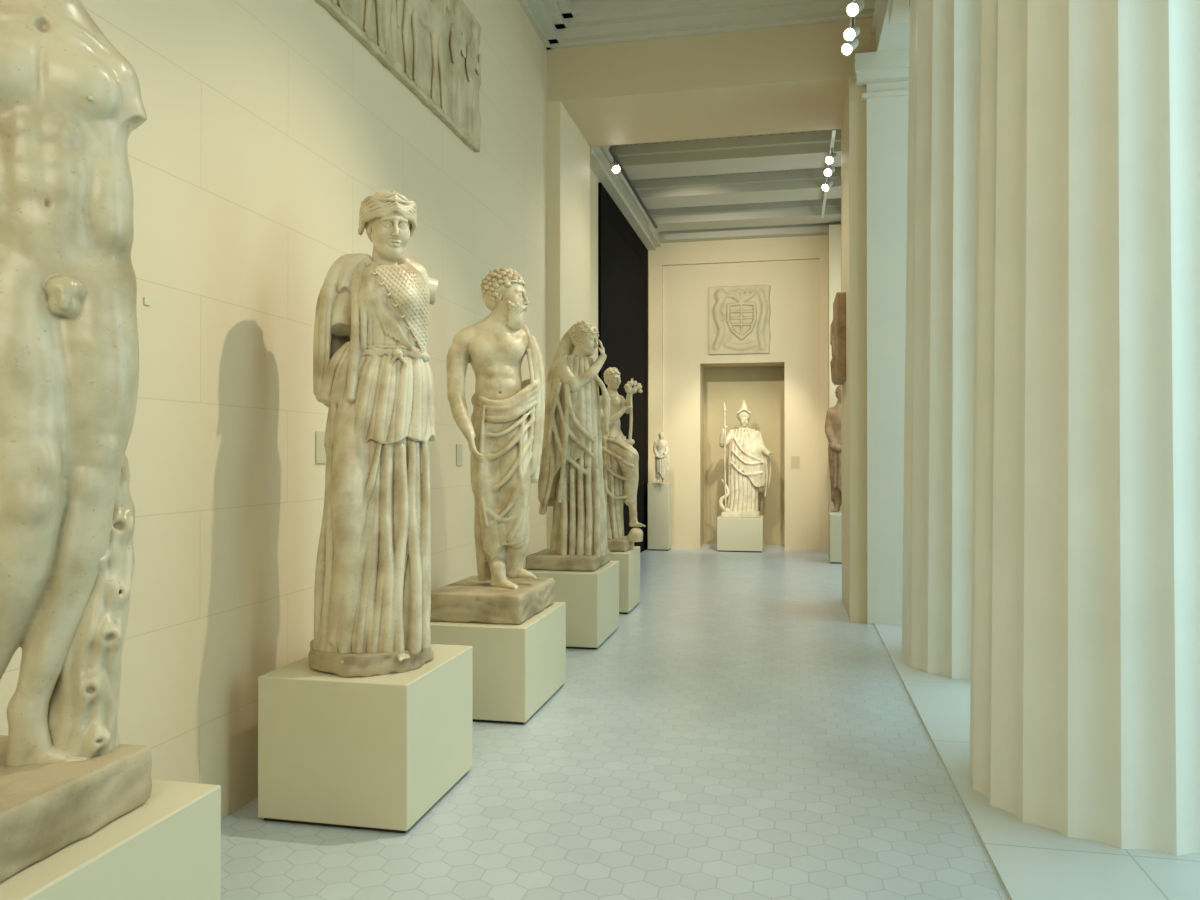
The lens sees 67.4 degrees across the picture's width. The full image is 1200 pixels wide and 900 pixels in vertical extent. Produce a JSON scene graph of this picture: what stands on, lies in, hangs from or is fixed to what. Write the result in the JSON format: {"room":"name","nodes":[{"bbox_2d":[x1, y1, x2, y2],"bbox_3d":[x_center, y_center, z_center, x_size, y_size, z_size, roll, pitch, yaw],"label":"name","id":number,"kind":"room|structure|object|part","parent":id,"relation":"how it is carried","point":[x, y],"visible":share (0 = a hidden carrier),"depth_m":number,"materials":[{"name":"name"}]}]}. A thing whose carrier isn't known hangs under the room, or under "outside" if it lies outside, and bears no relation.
{"room":"museum sculpture gallery","nodes":[
{"label":"museum sculpture gallery","id":0,"kind":"room"},
{"bbox_2d":[0,0,546,819],"bbox_3d":[-2.150,-1.533,2.992,0.560,6.300,12.950,0,0,12],"label":"wall","id":1,"kind":"structure","parent":0,"point":[265,134],"depth_m":4.21,"materials":[{"name":"beige paint"}]},
{"bbox_2d":[143,297,150,305],"bbox_3d":[-1.755,-0.576,3.488,0.006,0.030,0.035,0,0,12],"label":"wall sensor","id":2,"kind":"object","parent":1,"relation":"attached to","point":[146,301],"visible":1,"depth_m":3.49,"materials":[{"name":"paint"}]},
{"bbox_2d":[315,431,325,463],"bbox_3d":[-1.481,-0.013,4.779,0.008,0.170,0.110,0,0,12],"label":"wall label","id":3,"kind":"object","parent":1,"relation":"attached to","point":[320,454],"visible":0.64,"depth_m":4.75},
{"bbox_2d":[315,0,481,151],"bbox_3d":[-1.294,-2.872,5.462,0.095,1.035,3.508,0,0,12],"label":"relief","id":4,"kind":"object","parent":1,"relation":"attached to","point":[431,46],"visible":1,"depth_m":6.13,"materials":[{"name":"stone"}]},
{"bbox_2d":[456,444,462,465],"bbox_3d":[-1.059,0.038,6.775,0.008,0.160,0.120,0,0,12],"label":"wall label","id":5,"kind":"object","parent":1,"relation":"attached to","point":[459,447],"visible":1,"depth_m":6.77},
{"bbox_2d":[517,0,556,49],"bbox_3d":[-1.811,-4.234,2.920,0.140,0.100,12.920,0,0,12],"label":"trim","id":6,"kind":"structure","parent":1,"relation":"attached to","point":[537,7],"depth_m":8.71,"materials":[{"name":"paint"}]},
{"bbox_2d":[541,0,565,28],"bbox_3d":[-1.762,-4.309,2.910,0.240,0.050,12.920,0,0,12],"label":"trim","id":7,"kind":"structure","parent":1,"relation":"attached to","point":[551,7],"depth_m":8.77,"materials":[{"name":"paint"}]},
{"bbox_2d":[555,0,573,18],"bbox_3d":[-1.713,-4.424,2.901,0.340,0.180,12.920,0,0,12],"label":"trim","id":8,"kind":"structure","parent":1,"relation":"attached to","point":[564,6],"depth_m":8.77,"materials":[{"name":"paint"}]},
{"bbox_2d":[562,0,738,17],"bbox_3d":[1.005,-4.391,8.755,3.240,0.180,0.340,0,0,12],"label":"trim","id":9,"kind":"structure","parent":1,"relation":"attached to","point":[579,8],"depth_m":8.77,"materials":[{"name":"paint"}]},
{"bbox_2d":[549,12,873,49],"bbox_3d":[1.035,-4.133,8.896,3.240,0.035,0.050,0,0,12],"label":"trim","id":10,"kind":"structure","parent":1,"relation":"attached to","point":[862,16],"depth_m":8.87,"materials":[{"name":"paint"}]},
{"bbox_2d":[550,0,875,43],"bbox_3d":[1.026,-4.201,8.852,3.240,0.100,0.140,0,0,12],"label":"trim","id":11,"kind":"structure","parent":1,"relation":"attached to","point":[834,8],"depth_m":8.78,"materials":[{"name":"paint"}]},
{"bbox_2d":[590,168,599,375],"bbox_3d":[0.016,-1.477,13.205,0.580,6.300,5.170,0,0,12],"label":"wall","id":12,"kind":"structure","parent":0,"point":[594,180],"depth_m":11.40,"materials":[{"name":"beige paint"}]},
{"bbox_2d":[598,182,647,552],"bbox_3d":[0.392,-0.885,13.541,0.055,5.120,3.950,0,0,12],"label":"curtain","id":13,"kind":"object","parent":12,"relation":"in","point":[622,255],"depth_m":13.45,"materials":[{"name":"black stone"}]},
{"bbox_3d":[0.015,-0.895,11.755,0.055,5.120,0.300,0,0,12],"label":"frame","id":14,"kind":"part","parent":13,"relation":"part of","materials":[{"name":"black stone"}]},
{"bbox_3d":[0.769,-0.875,15.327,0.055,5.120,0.300,0,0,12],"label":"frame","id":15,"kind":"part","parent":13,"relation":"part of","materials":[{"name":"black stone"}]},
{"bbox_2d":[590,146,659,250],"bbox_3d":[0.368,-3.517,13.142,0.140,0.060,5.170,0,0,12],"label":"trim","id":16,"kind":"structure","parent":12,"relation":"attached to","point":[596,166],"depth_m":12.54,"materials":[{"name":"paint"}]},
{"bbox_2d":[609,130,840,156],"bbox_3d":[1.694,-3.880,11.724,3.320,0.130,0.760,0,0,12],"label":"ceiling beam","id":17,"kind":"structure","parent":12,"relation":"attached to","point":[819,136],"depth_m":11.36,"materials":[{"name":"paint"}]},
{"bbox_2d":[618,142,840,179],"bbox_3d":[1.694,-3.825,11.724,3.320,0.260,0.600,0,0,12],"label":"ceiling beam","id":18,"kind":"structure","parent":12,"relation":"attached to","point":[802,156],"depth_m":11.57,"materials":[{"name":"paint"}]},
{"bbox_2d":[609,148,657,228],"bbox_3d":[0.522,-3.448,12.506,0.151,0.246,3.750,0,0,12],"label":"track light","id":19,"kind":"object","parent":18,"relation":"attached to","point":[616,167],"visible":1,"depth_m":11.67,"materials":[{"name":"metal"}]},
{"bbox_3d":[0.194,-3.388,10.859,0.088,0.073,0.049,0,0,-22],"label":"bulb","id":20,"kind":"part","parent":19,"relation":"part of","materials":[{"name":"white glass"}]},
{"bbox_2d":[631,167,840,189],"bbox_3d":[2.004,-3.872,13.192,3.320,0.130,0.760,0,0,12],"label":"ceiling beam","id":21,"kind":"structure","parent":12,"relation":"attached to","point":[810,174],"depth_m":12.83,"materials":[{"name":"paint"}]},
{"bbox_2d":[636,178,840,208],"bbox_3d":[2.004,-3.817,13.192,3.320,0.260,0.600,0,0,12],"label":"ceiling beam","id":22,"kind":"structure","parent":12,"relation":"attached to","point":[798,190],"depth_m":13.04,"materials":[{"name":"paint"}]},
{"bbox_2d":[648,198,840,216],"bbox_3d":[2.303,-3.864,14.611,3.320,0.130,0.660,0,0,12],"label":"ceiling beam","id":23,"kind":"structure","parent":12,"relation":"attached to","point":[836,202],"depth_m":14.28,"materials":[{"name":"paint"}]},
{"bbox_2d":[652,206,840,231],"bbox_3d":[2.303,-3.809,14.610,3.320,0.260,0.500,0,0,12],"label":"ceiling beam","id":24,"kind":"structure","parent":12,"relation":"attached to","point":[831,214],"depth_m":14.47,"materials":[{"name":"paint"}]},
{"bbox_2d":[221,544,1010,899],"bbox_3d":[3.794,1.735,6.344,11.200,0.200,22.000,0,0,12],"label":"floor","id":25,"kind":"structure","parent":0,"point":[735,735],"depth_m":4.40,"materials":[{"name":"tile"}]},
{"bbox_2d":[0,779,220,899],"bbox_3d":[-1.544,1.277,2.143,0.770,0.670,0.970,0,0,12],"label":"pedestal","id":26,"kind":"object","parent":25,"relation":"on","point":[167,847],"visible":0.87,"depth_m":2.27,"materials":[{"name":"paint"}]},
{"bbox_2d":[0,0,151,881],"bbox_3d":[-1.573,-0.285,2.162,0.643,2.450,0.789,0,0,12],"label":"statue","id":27,"kind":"object","parent":26,"relation":"on","point":[71,103],"visible":1,"depth_m":2.25,"materials":[{"name":"stone"}]},
{"bbox_2d":[258,644,472,833],"bbox_3d":[-1.070,1.307,4.245,0.700,0.633,0.800,0,0,12],"label":"pedestal","id":28,"kind":"object","parent":25,"relation":"on","point":[375,752],"visible":0.9,"depth_m":3.88,"materials":[{"name":"paint"}]},
{"bbox_2d":[308,190,437,676],"bbox_3d":[-1.074,-0.114,4.181,0.606,2.206,0.554,0,0,3],"label":"statue","id":29,"kind":"object","parent":28,"relation":"on","point":[372,372],"visible":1,"depth_m":4.05,"materials":[{"name":"stone"}]},
{"bbox_2d":[430,602,565,724],"bbox_3d":[-0.681,1.345,5.870,0.700,0.575,0.980,0,0,12],"label":"pedestal","id":30,"kind":"object","parent":25,"relation":"on","point":[518,668],"visible":0.52,"depth_m":5.38,"materials":[{"name":"paint"}]},
{"bbox_2d":[430,267,554,624],"bbox_3d":[-0.690,-0.064,5.880,0.634,2.238,0.833,0,0,12],"label":"statue","id":31,"kind":"object","parent":30,"relation":"on","point":[504,432],"visible":1,"depth_m":5.73,"materials":[{"name":"stone"}]},
{"bbox_2d":[547,101,589,547],"bbox_3d":[-0.605,-0.960,9.970,0.700,5.230,1.410,0,0,12],"label":"pier","id":32,"kind":"object","parent":25,"relation":"on","point":[568,151],"visible":0.14,"depth_m":9.43,"materials":[{"name":"beige paint"}]},
{"bbox_2d":[547,19,874,146],"bbox_3d":[0.912,-4.111,9.668,3.800,1.070,1.410,0,0,12],"label":"lintel","id":33,"kind":"object","parent":32,"relation":"on","point":[793,78],"visible":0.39,"depth_m":9.10,"materials":[{"name":"beige paint"}]},
{"bbox_2d":[523,560,618,649],"bbox_3d":[-0.266,1.332,7.919,0.705,0.624,0.960,0,0,12],"label":"pedestal","id":34,"kind":"object","parent":25,"relation":"on","point":[591,598],"visible":0.51,"depth_m":7.43,"materials":[{"name":"paint"}]},
{"bbox_2d":[525,320,609,570],"bbox_3d":[-0.246,-0.059,7.916,0.659,2.154,0.722,0,0,12],"label":"statue","id":35,"kind":"object","parent":34,"relation":"on","point":[570,481],"visible":1,"depth_m":7.77,"materials":[{"name":"stone"}]},
{"bbox_2d":[610,546,639,613],"bbox_3d":[0.061,1.346,9.444,0.615,0.613,0.720,0,0,12],"label":"pedestal","id":36,"kind":"object","parent":25,"relation":"on","point":[629,560],"visible":0.44,"depth_m":9.07,"materials":[{"name":"paint"}]},
{"bbox_2d":[599,367,644,551],"bbox_3d":[0.148,0.084,9.422,0.671,1.906,0.513,0,0,12],"label":"statue","id":37,"kind":"object","parent":36,"relation":"on","point":[620,459],"visible":0.8,"depth_m":9.32,"materials":[{"name":"stone"}]},
{"bbox_2d":[648,482,671,550],"bbox_3d":[1.013,1.121,15.249,0.360,1.128,0.370,0,0,12],"label":"pedestal","id":38,"kind":"object","parent":25,"relation":"on","point":[659,494],"visible":1,"depth_m":15.07,"materials":[{"name":"paint"}]},
{"bbox_2d":[653,432,668,481],"bbox_3d":[1.017,0.121,14.990,0.266,0.838,0.194,0,0,12],"label":"statue","id":39,"kind":"object","parent":38,"relation":"on","point":[661,447],"visible":1,"depth_m":14.95,"materials":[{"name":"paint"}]},
{"bbox_2d":[717,515,763,551],"bbox_3d":[2.378,1.403,15.189,0.745,0.563,0.720,0,0,12],"label":"pedestal","id":40,"kind":"object","parent":25,"relation":"on","point":[734,534],"visible":0.98,"depth_m":14.84,"materials":[{"name":"paint"}]},
{"bbox_2d":[719,400,773,517],"bbox_3d":[2.474,0.131,15.248,0.930,1.978,0.702,0,0,12],"label":"statue","id":41,"kind":"object","parent":40,"relation":"on","point":[747,460],"visible":1,"depth_m":15.24,"materials":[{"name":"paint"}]},
{"bbox_2d":[828,224,840,512],"bbox_3d":[3.834,-0.968,14.731,0.180,5.300,0.600,0,0,12],"label":"wall pier","id":42,"kind":"object","parent":25,"relation":"on","point":[834,231],"visible":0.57,"depth_m":14.45,"materials":[{"name":"beige paint"}]},
{"bbox_2d":[830,292,845,384],"bbox_3d":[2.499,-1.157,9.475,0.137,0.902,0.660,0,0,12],"label":"relief","id":43,"kind":"object","parent":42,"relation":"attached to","point":[838,325],"visible":1,"depth_m":9.15,"materials":[{"name":"brown stone"}]},
{"bbox_2d":[828,512,841,563],"bbox_3d":[3.638,1.317,13.534,0.375,0.716,0.600,0,0,12],"label":"pedestal","id":44,"kind":"object","parent":25,"relation":"on","point":[834,519],"visible":0.52,"depth_m":13.27,"materials":[{"name":"paint"}]},
{"bbox_2d":[825,385,841,511],"bbox_3d":[3.760,-0.029,14.032,0.492,1.988,0.446,0,0,39],"label":"statue","id":45,"kind":"object","parent":44,"relation":"on","point":[833,422],"visible":0.39,"depth_m":13.97,"materials":[{"name":"brown stone"}]},
{"bbox_2d":[874,623,1199,899],"bbox_3d":[4.795,1.627,1.462,7.225,0.062,12.860,0,0,12],"label":"plinth","id":46,"kind":"object","parent":25,"relation":"on","point":[1031,861],"depth_m":3.60,"materials":[{"name":"stone"}]},
{"bbox_2d":[889,0,978,679],"bbox_3d":[2.941,-1.048,6.856,1.280,5.348,1.280,0,0,12],"label":"column","id":47,"kind":"structure","parent":46,"relation":"on","point":[943,34],"depth_m":6.54,"materials":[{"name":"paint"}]},
{"bbox_2d":[969,0,1199,855],"bbox_3d":[2.384,-1.063,4.194,1.280,5.348,1.280,0,0,12],"label":"column","id":48,"kind":"structure","parent":46,"relation":"on","point":[1085,674],"depth_m":3.74,"materials":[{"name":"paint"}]},
{"bbox_2d":[609,129,840,180],"bbox_3d":[2.678,-4.080,12.708,6.000,0.300,5.270,0,0,12],"label":"ceiling","id":49,"kind":"structure","parent":0,"point":[830,129],"depth_m":11.63,"materials":[{"name":"white paint"}]},
{"bbox_2d":[648,235,841,550],"bbox_3d":[3.047,-1.314,15.410,5.600,6.000,0.400,0,0,12],"label":"wall","id":50,"kind":"structure","parent":0,"point":[800,247],"depth_m":15.40,"materials":[{"name":"beige paint"}]},
{"bbox_2d":[663,264,703,547],"bbox_3d":[1.508,-0.761,16.080,0.650,4.900,0.900,0,0,12],"label":"wall panel","id":51,"kind":"object","parent":50,"relation":"attached to","point":[683,373],"visible":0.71,"depth_m":15.64,"materials":[{"name":"beige paint"}]},
{"bbox_2d":[700,261,783,367],"bbox_3d":[2.526,-2.352,15.874,1.430,1.720,0.900,0,0,12],"label":"wall panel","id":52,"kind":"object","parent":50,"relation":"attached to","point":[771,273],"visible":0.64,"depth_m":15.44,"materials":[{"name":"beige paint"}]},
{"bbox_2d":[709,285,769,354],"bbox_3d":[2.379,-2.229,15.396,1.040,1.170,0.092,0,0,12],"label":"relief","id":53,"kind":"object","parent":52,"relation":"attached to","point":[739,316],"visible":1,"depth_m":15.38,"materials":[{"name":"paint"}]},
{"bbox_2d":[704,366,784,544],"bbox_3d":[2.603,-0.010,16.202,1.800,3.400,0.200,0,0,12],"label":"wall niche","id":54,"kind":"object","parent":50,"relation":"in","point":[762,388],"depth_m":16.09,"materials":[{"name":"paint"}]},
{"bbox_2d":[659,222,840,242],"bbox_3d":[2.435,-3.755,15.236,3.320,0.320,0.220,0,0,12],"label":"trim","id":55,"kind":"structure","parent":50,"relation":"attached to","point":[815,229],"depth_m":15.16,"materials":[{"name":"paint"}]},
{"bbox_2d":[784,259,819,549],"bbox_3d":[3.509,-0.763,15.657,0.580,4.900,0.900,0,0,12],"label":"wall panel","id":56,"kind":"object","parent":50,"relation":"attached to","point":[801,277],"visible":0.93,"depth_m":15.22,"materials":[{"name":"beige paint"}]},
{"bbox_2d":[791,456,799,467],"bbox_3d":[3.307,0.205,15.227,0.140,0.200,0.010,0,0,12],"label":"wall label","id":57,"kind":"object","parent":56,"relation":"attached to","point":[795,460],"visible":1,"depth_m":15.22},
{"bbox_2d":[821,129,836,217],"bbox_3d":[3.071,-3.547,12.198,0.158,0.250,3.900,0,0,12],"label":"track light","id":58,"kind":"object","parent":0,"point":[832,156],"visible":1,"depth_m":11.32,"materials":[{"name":"white paint"}]},
{"bbox_3d":[2.866,-3.488,11.314,0.088,0.075,0.046,0,0,43],"label":"bulb","id":59,"kind":"part","parent":58,"relation":"part of","materials":[{"name":"white glass"}]},
{"bbox_3d":[2.762,-3.488,10.828,0.049,0.073,0.088,0,0,-44],"label":"bulb","id":60,"kind":"part","parent":58,"relation":"part of","materials":[{"name":"white glass"}]},
{"bbox_2d":[841,0,864,56],"bbox_3d":[1.613,-3.604,5.147,0.172,0.255,6.700,0,0,12],"label":"track light","id":61,"kind":"object","parent":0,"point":[852,9],"visible":1,"depth_m":7.65,"materials":[{"name":"white paint"}]},
{"bbox_3d":[2.169,-3.518,7.895,0.088,0.068,0.056,0,0,43],"label":"bulb","id":62,"kind":"part","parent":61,"relation":"part of","materials":[{"name":"white glass"}]},
{"bbox_3d":[2.121,-3.528,7.639,0.088,0.075,0.046,0,0,34],"label":"bulb","id":63,"kind":"part","parent":61,"relation":"part of","materials":[{"name":"white glass"}]},
{"bbox_3d":[1.624,-3.716,5.146,0.040,0.030,6.700,0,0,12],"label":"rail","id":64,"kind":"part","parent":61,"relation":"part of","materials":[{"name":"white metal"}]},
{"bbox_3d":[2.026,-3.527,7.204,0.051,0.072,0.088,0,0,-42],"label":"bulb","id":65,"kind":"part","parent":61,"relation":"part of","materials":[{"name":"white glass"}]},
{"bbox_2d":[866,81,908,623],"bbox_3d":[3.408,-1.014,9.093,1.485,5.330,1.470,0,0,12],"label":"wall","id":66,"kind":"structure","parent":0,"point":[886,117],"depth_m":8.49,"materials":[{"name":"white paint"}]},
{"bbox_2d":[841,76,866,622],"bbox_3d":[2.612,-0.963,9.291,0.155,5.230,1.410,0,0,12],"label":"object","id":67,"kind":"object","parent":66,"relation":"attached to","point":[853,128],"depth_m":8.61,"materials":[{"name":"beige paint"}]},
{"bbox_2d":[871,0,881,32],"bbox_3d":[1.935,-4.038,2.118,1.400,0.060,12.900,0,0,12],"label":"trim","id":68,"kind":"structure","parent":66,"relation":"attached to","point":[878,2],"depth_m":8.25,"materials":[{"name":"white paint"}]},
{"bbox_2d":[854,49,908,78],"bbox_3d":[3.393,-3.630,9.075,1.700,0.160,1.680,0,0,12],"label":"trim","id":69,"kind":"structure","parent":66,"relation":"attached to","point":[891,59],"depth_m":8.38,"materials":[{"name":"white paint"}]},
{"bbox_2d":[856,68,908,86],"bbox_3d":[3.407,-3.510,9.091,1.680,0.080,1.640,0,0,12],"label":"trim","id":70,"kind":"structure","parent":66,"relation":"attached to","point":[902,74],"depth_m":8.43,"materials":[{"name":"white paint"}]},
{"bbox_2d":[861,90,908,101],"bbox_3d":[3.438,-3.349,9.115,1.630,0.040,1.580,0,0,12],"label":"trim","id":71,"kind":"structure","parent":66,"relation":"attached to","point":[864,96],"depth_m":8.47,"materials":[{"name":"white paint"}]},
{"bbox_2d":[875,0,909,51],"bbox_3d":[2.090,-4.214,2.853,1.320,0.940,14.400,0,0,12],"label":"trim","id":72,"kind":"structure","parent":66,"relation":"attached to","point":[888,36],"depth_m":8.09,"materials":[{"name":"white paint"}]}
]}

